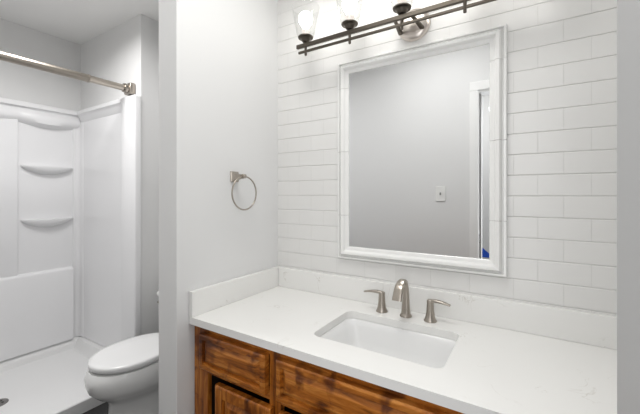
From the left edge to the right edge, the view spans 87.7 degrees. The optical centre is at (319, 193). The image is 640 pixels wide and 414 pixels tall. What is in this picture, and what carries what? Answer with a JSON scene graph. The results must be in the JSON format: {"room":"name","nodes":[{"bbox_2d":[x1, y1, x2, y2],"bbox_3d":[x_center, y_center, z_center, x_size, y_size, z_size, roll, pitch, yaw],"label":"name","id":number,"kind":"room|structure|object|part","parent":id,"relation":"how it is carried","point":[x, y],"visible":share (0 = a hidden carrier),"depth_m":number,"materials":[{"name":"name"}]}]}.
{"room":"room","nodes":[
{"label":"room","id":0,"kind":"room"},
{"bbox_2d":[0,18,80,110],"bbox_3d":[-2.512,0.030,2.559,0.150,2.740,1.780,0,0,32],"label":"wall","id":1,"kind":"structure","parent":0,"point":[17,82],"depth_m":2.73,"materials":[{"name":"white paint"}]},
{"bbox_2d":[0,94,140,361],"bbox_3d":[-2.087,0.261,2.168,0.978,1.982,1.326,0,0,32],"label":"shower surround","id":2,"kind":"object","parent":1,"relation":"attached to","point":[70,180],"visible":0.91,"depth_m":2.69,"materials":[{"name":"white plastic"}]},
{"bbox_3d":[-2.591,0.000,2.223,0.018,1.280,0.882,0,0,32],"label":"raised panel","id":3,"kind":"part","parent":2,"relation":"part of","materials":[{"name":"white plastic"}]},
{"bbox_3d":[-2.492,0.264,2.421,0.024,1.977,1.323,0,0,32],"label":"long panel","id":4,"kind":"part","parent":2,"relation":"part of","materials":[{"name":"white plastic"}]},
{"bbox_2d":[20,218,72,226],"bbox_3d":[-2.234,0.239,2.748,0.065,0.066,0.353,0,0,32],"label":"shelf","id":5,"kind":"object","parent":2,"relation":"attached to","point":[24,222],"depth_m":2.72,"materials":[{"name":"white plastic"}]},
{"bbox_2d":[20,165,72,174],"bbox_3d":[-2.234,-0.194,2.748,0.065,0.066,0.353,0,0,32],"label":"shelf","id":6,"kind":"object","parent":2,"relation":"attached to","point":[24,169],"depth_m":2.72,"materials":[{"name":"white plastic"}]},
{"bbox_3d":[-1.785,0.264,2.748,0.822,1.977,0.021,0,0,32],"label":"panel","id":7,"kind":"part","parent":2,"relation":"part of","materials":[{"name":"white plastic"}]},
{"bbox_2d":[0,0,158,44],"bbox_3d":[-0.821,-1.390,0.741,5.050,0.100,3.150,0,0,32],"label":"ceiling","id":8,"kind":"structure","parent":0,"point":[76,21],"depth_m":2.49,"materials":[{"name":"white paint"}]},
{"bbox_2d":[82,402,108,413],"bbox_3d":[-0.821,1.450,0.741,5.050,0.100,3.150,0,0,32],"label":"floor","id":9,"kind":"structure","parent":0,"point":[103,408],"depth_m":2.15,"materials":[{"name":"grey tile"}]},
{"bbox_2d":[0,336,104,413],"bbox_3d":[-2.081,1.327,2.162,0.997,0.147,1.324,0,0,32],"label":"shower pan","id":10,"kind":"object","parent":9,"relation":"on","point":[50,379],"visible":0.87,"depth_m":2.40,"materials":[{"name":"white plastic"}]},
{"bbox_2d":[84,290,158,413],"bbox_3d":[-1.080,1.045,2.108,0.470,0.710,0.707,0,0,32],"label":"toilet","id":11,"kind":"object","parent":9,"relation":"on","point":[124,374],"visible":0.46,"depth_m":1.90,"materials":[{"name":"white ceramic"}]},
{"bbox_3d":[-1.126,0.960,2.035,0.382,0.036,0.495,0,0,32],"label":"lid","id":12,"kind":"part","parent":11,"relation":"part of","materials":[{"name":"white plastic"}]},
{"bbox_3d":[-1.125,0.983,2.037,0.356,0.008,0.467,0,0,32],"label":"seat","id":13,"kind":"part","parent":11,"relation":"part of","materials":[{"name":"white plastic"}]},
{"bbox_2d":[195,326,463,413],"bbox_3d":[0.240,0.962,1.187,1.464,0.876,0.556,0,0,32],"label":"vanity cabinet","id":14,"kind":"object","parent":9,"relation":"on","point":[233,376],"visible":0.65,"depth_m":1.14,"materials":[{"name":"brown wood"}]},
{"bbox_3d":[-0.328,0.619,1.231,0.342,0.137,0.025,0,0,32],"label":"drawer","id":15,"kind":"part","parent":14,"relation":"part of","materials":[{"name":"brown wood"}]},
{"bbox_3d":[-0.304,0.694,1.243,0.321,0.032,0.019,0,0,32],"label":"rail","id":16,"kind":"part","parent":14,"relation":"part of","materials":[{"name":"brown wood"}]},
{"bbox_3d":[-0.304,0.539,1.243,0.321,0.030,0.019,0,0,32],"label":"rail","id":17,"kind":"part","parent":14,"relation":"part of","materials":[{"name":"brown wood"}]},
{"bbox_3d":[-0.278,1.007,1.199,0.276,0.566,0.025,0,0,32],"label":"door","id":18,"kind":"part","parent":14,"relation":"part of","materials":[{"name":"brown wood"}]},
{"bbox_3d":[-0.018,1.007,1.035,0.271,0.566,0.025,0,0,32],"label":"door","id":19,"kind":"part","parent":14,"relation":"part of","materials":[{"name":"brown wood"}]},
{"bbox_3d":[0.111,0.694,0.981,0.560,0.032,0.019,0,0,32],"label":"rail","id":20,"kind":"part","parent":14,"relation":"part of","materials":[{"name":"brown wood"}]},
{"bbox_3d":[0.098,0.619,0.962,0.570,0.137,0.025,0,0,32],"label":"drawer","id":21,"kind":"part","parent":14,"relation":"part of","materials":[{"name":"brown wood"}]},
{"bbox_3d":[0.111,0.539,0.981,0.560,0.030,0.019,0,0,32],"label":"rail","id":22,"kind":"part","parent":14,"relation":"part of","materials":[{"name":"brown wood"}]},
{"bbox_2d":[189,266,616,413],"bbox_3d":[0.241,0.458,1.188,1.466,0.131,0.558,0,0,32],"label":"countertop","id":23,"kind":"structure","parent":14,"relation":"on","point":[507,356],"depth_m":1.11,"materials":[{"name":"white stone"}]},
{"bbox_2d":[320,318,456,367],"bbox_3d":[0.233,0.601,1.176,0.488,0.155,0.334,0,0,32],"label":"sink","id":24,"kind":"object","parent":23,"relation":"in","point":[428,350],"visible":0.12,"depth_m":1.29,"materials":[{"name":"white ceramic"}]},
{"bbox_2d":[364,279,450,322],"bbox_3d":[0.322,0.416,1.314,0.353,0.158,0.139,0,0,32],"label":"faucet","id":25,"kind":"object","parent":23,"relation":"on","point":[401,287],"visible":1,"depth_m":1.32,"materials":[{"name":"silver metal"}]},
{"bbox_3d":[0.232,0.417,1.419,0.091,0.019,0.027,0,0,25],"label":"lever","id":26,"kind":"part","parent":25,"relation":"part of","materials":[{"name":"silver metal"}]},
{"bbox_3d":[0.261,0.461,1.405,0.049,0.068,0.049,0,0,32],"label":"handle","id":27,"kind":"part","parent":25,"relation":"part of","materials":[{"name":"silver metal"}]},
{"bbox_3d":[0.324,0.416,1.312,0.048,0.158,0.138,0,0,32],"label":"spout","id":28,"kind":"part","parent":25,"relation":"part of","materials":[{"name":"silver metal"}]},
{"bbox_3d":[0.430,0.461,1.299,0.049,0.068,0.049,0,0,32],"label":"handle","id":29,"kind":"part","parent":25,"relation":"part of","materials":[{"name":"silver metal"}]},
{"bbox_3d":[0.455,0.417,1.278,0.091,0.019,0.027,0,0,40],"label":"lever","id":30,"kind":"part","parent":25,"relation":"part of","materials":[{"name":"silver metal"}]},
{"bbox_2d":[159,0,277,413],"bbox_3d":[-0.366,0.030,1.716,0.120,2.740,0.915,0,0,32],"label":"wall partition","id":31,"kind":"structure","parent":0,"point":[218,59],"depth_m":1.42,"materials":[{"name":"white paint"}]},
{"bbox_2d":[230,171,256,209],"bbox_3d":[-0.366,-0.014,1.542,0.066,0.179,0.159,0,0,32],"label":"towel ring","id":32,"kind":"object","parent":31,"relation":"attached to","point":[235,177],"visible":1,"depth_m":1.53,"materials":[{"name":"silver metal"}]},
{"bbox_2d":[81,0,616,334],"bbox_3d":[-0.489,0.030,2.140,3.720,2.740,0.330,0,0,32],"label":"wall","id":33,"kind":"structure","parent":0,"point":[562,54],"depth_m":1.23,"materials":[{"name":"white tile"}]},
{"bbox_2d":[0,51,134,95],"bbox_3d":[-1.782,-0.792,1.974,0.096,0.084,1.328,0,0,32],"label":"shower curtain rod","id":34,"kind":"object","parent":33,"relation":"attached to","point":[128,89],"visible":0.99,"depth_m":2.15,"materials":[{"name":"silver metal"}]},
{"bbox_2d":[296,0,495,55],"bbox_3d":[0.340,-0.765,1.347,1.062,0.230,0.186,0,0,32],"label":"vanity light","id":35,"kind":"object","parent":33,"relation":"attached to","point":[414,23],"visible":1,"depth_m":1.40,"materials":[{"name":"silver metal"}]},
{"bbox_2d":[302,28,309,33],"bbox_3d":[-0.068,-0.759,1.573,0.038,0.034,0.038,0,0,32],"label":"socket","id":36,"kind":"object","parent":35,"relation":"attached to","point":[305,30],"depth_m":1.56,"materials":[{"name":"white"}]},
{"bbox_3d":[-0.068,-0.818,1.573,0.067,0.083,0.067,0,0,32],"label":"bulb","id":37,"kind":"part","parent":35,"relation":"part of","materials":[{"name":"white glass"}]},
{"bbox_2d":[345,14,353,19],"bbox_3d":[0.129,-0.759,1.448,0.038,0.034,0.038,0,0,32],"label":"socket","id":38,"kind":"object","parent":35,"relation":"attached to","point":[349,16],"depth_m":1.43,"materials":[{"name":"white"}]},
{"bbox_3d":[0.129,-0.818,1.448,0.067,0.083,0.067,0,0,32],"label":"bulb","id":39,"kind":"part","parent":35,"relation":"part of","materials":[{"name":"white glass"}]},
{"bbox_3d":[0.324,-0.695,1.390,0.020,0.024,0.101,0,0,28],"label":"arm","id":40,"kind":"part","parent":35,"relation":"part of","materials":[{"name":"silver metal"}]},
{"bbox_3d":[0.326,-0.685,1.324,0.012,0.062,0.012,0,0,32],"label":"post","id":41,"kind":"part","parent":35,"relation":"part of","materials":[{"name":"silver metal"}]},
{"bbox_3d":[0.395,-0.718,1.407,0.136,0.136,0.025,0,0,32],"label":"wall plate","id":42,"kind":"part","parent":35,"relation":"part of","materials":[{"name":"silver metal"}]},
{"bbox_3d":[0.395,-0.695,1.346,0.020,0.024,0.101,0,0,38],"label":"arm","id":43,"kind":"part","parent":35,"relation":"part of","materials":[{"name":"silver metal"}]},
{"bbox_3d":[0.522,-0.685,1.200,0.012,0.062,0.012,0,0,32],"label":"post","id":44,"kind":"part","parent":35,"relation":"part of","materials":[{"name":"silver metal"}]},
{"bbox_2d":[338,23,506,276],"bbox_3d":[0.386,-0.161,1.413,0.711,0.933,0.024,0,0,32],"label":"mirror","id":45,"kind":"object","parent":33,"relation":"attached to","point":[422,128],"visible":1,"depth_m":1.38,"materials":[{"name":"white mirror"}]},
{"bbox_3d":[0.110,-0.161,1.587,0.058,0.933,0.024,0,0,32],"label":"frame","id":46,"kind":"part","parent":45,"relation":"part of","materials":[{"name":"white wood"}]},
{"bbox_3d":[0.386,-0.598,1.413,0.711,0.058,0.024,0,0,32],"label":"frame rail","id":47,"kind":"part","parent":45,"relation":"part of","materials":[{"name":"white wood"}]},
{"bbox_3d":[0.386,0.277,1.413,0.711,0.058,0.024,0,0,32],"label":"frame rail","id":48,"kind":"part","parent":45,"relation":"part of","materials":[{"name":"white wood"}]},
{"bbox_3d":[0.662,-0.161,1.239,0.058,0.933,0.024,0,0,32],"label":"frame","id":49,"kind":"part","parent":45,"relation":"part of","materials":[{"name":"white wood"}]},
{"bbox_2d":[278,266,616,349],"bbox_3d":[0.393,0.443,1.411,1.446,0.103,0.019,0,0,32],"label":"backsplash","id":50,"kind":"structure","parent":33,"relation":"attached to","point":[595,329],"depth_m":1.26,"materials":[{"name":"white stone"}]},
{"bbox_3d":[-0.035,0.277,0.025,0.693,2.245,0.139,0,0,32],"label":"trim","id":51,"kind":"structure","parent":0,"visible":0},
{"bbox_2d":[617,0,639,413],"bbox_3d":[0.369,0.317,0.185,0.035,2.143,0.600,0,0,15],"label":"wall","id":52,"kind":"structure","parent":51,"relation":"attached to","point":[628,11],"depth_m":0.45,"materials":[{"name":"grey paint"}]}
]}

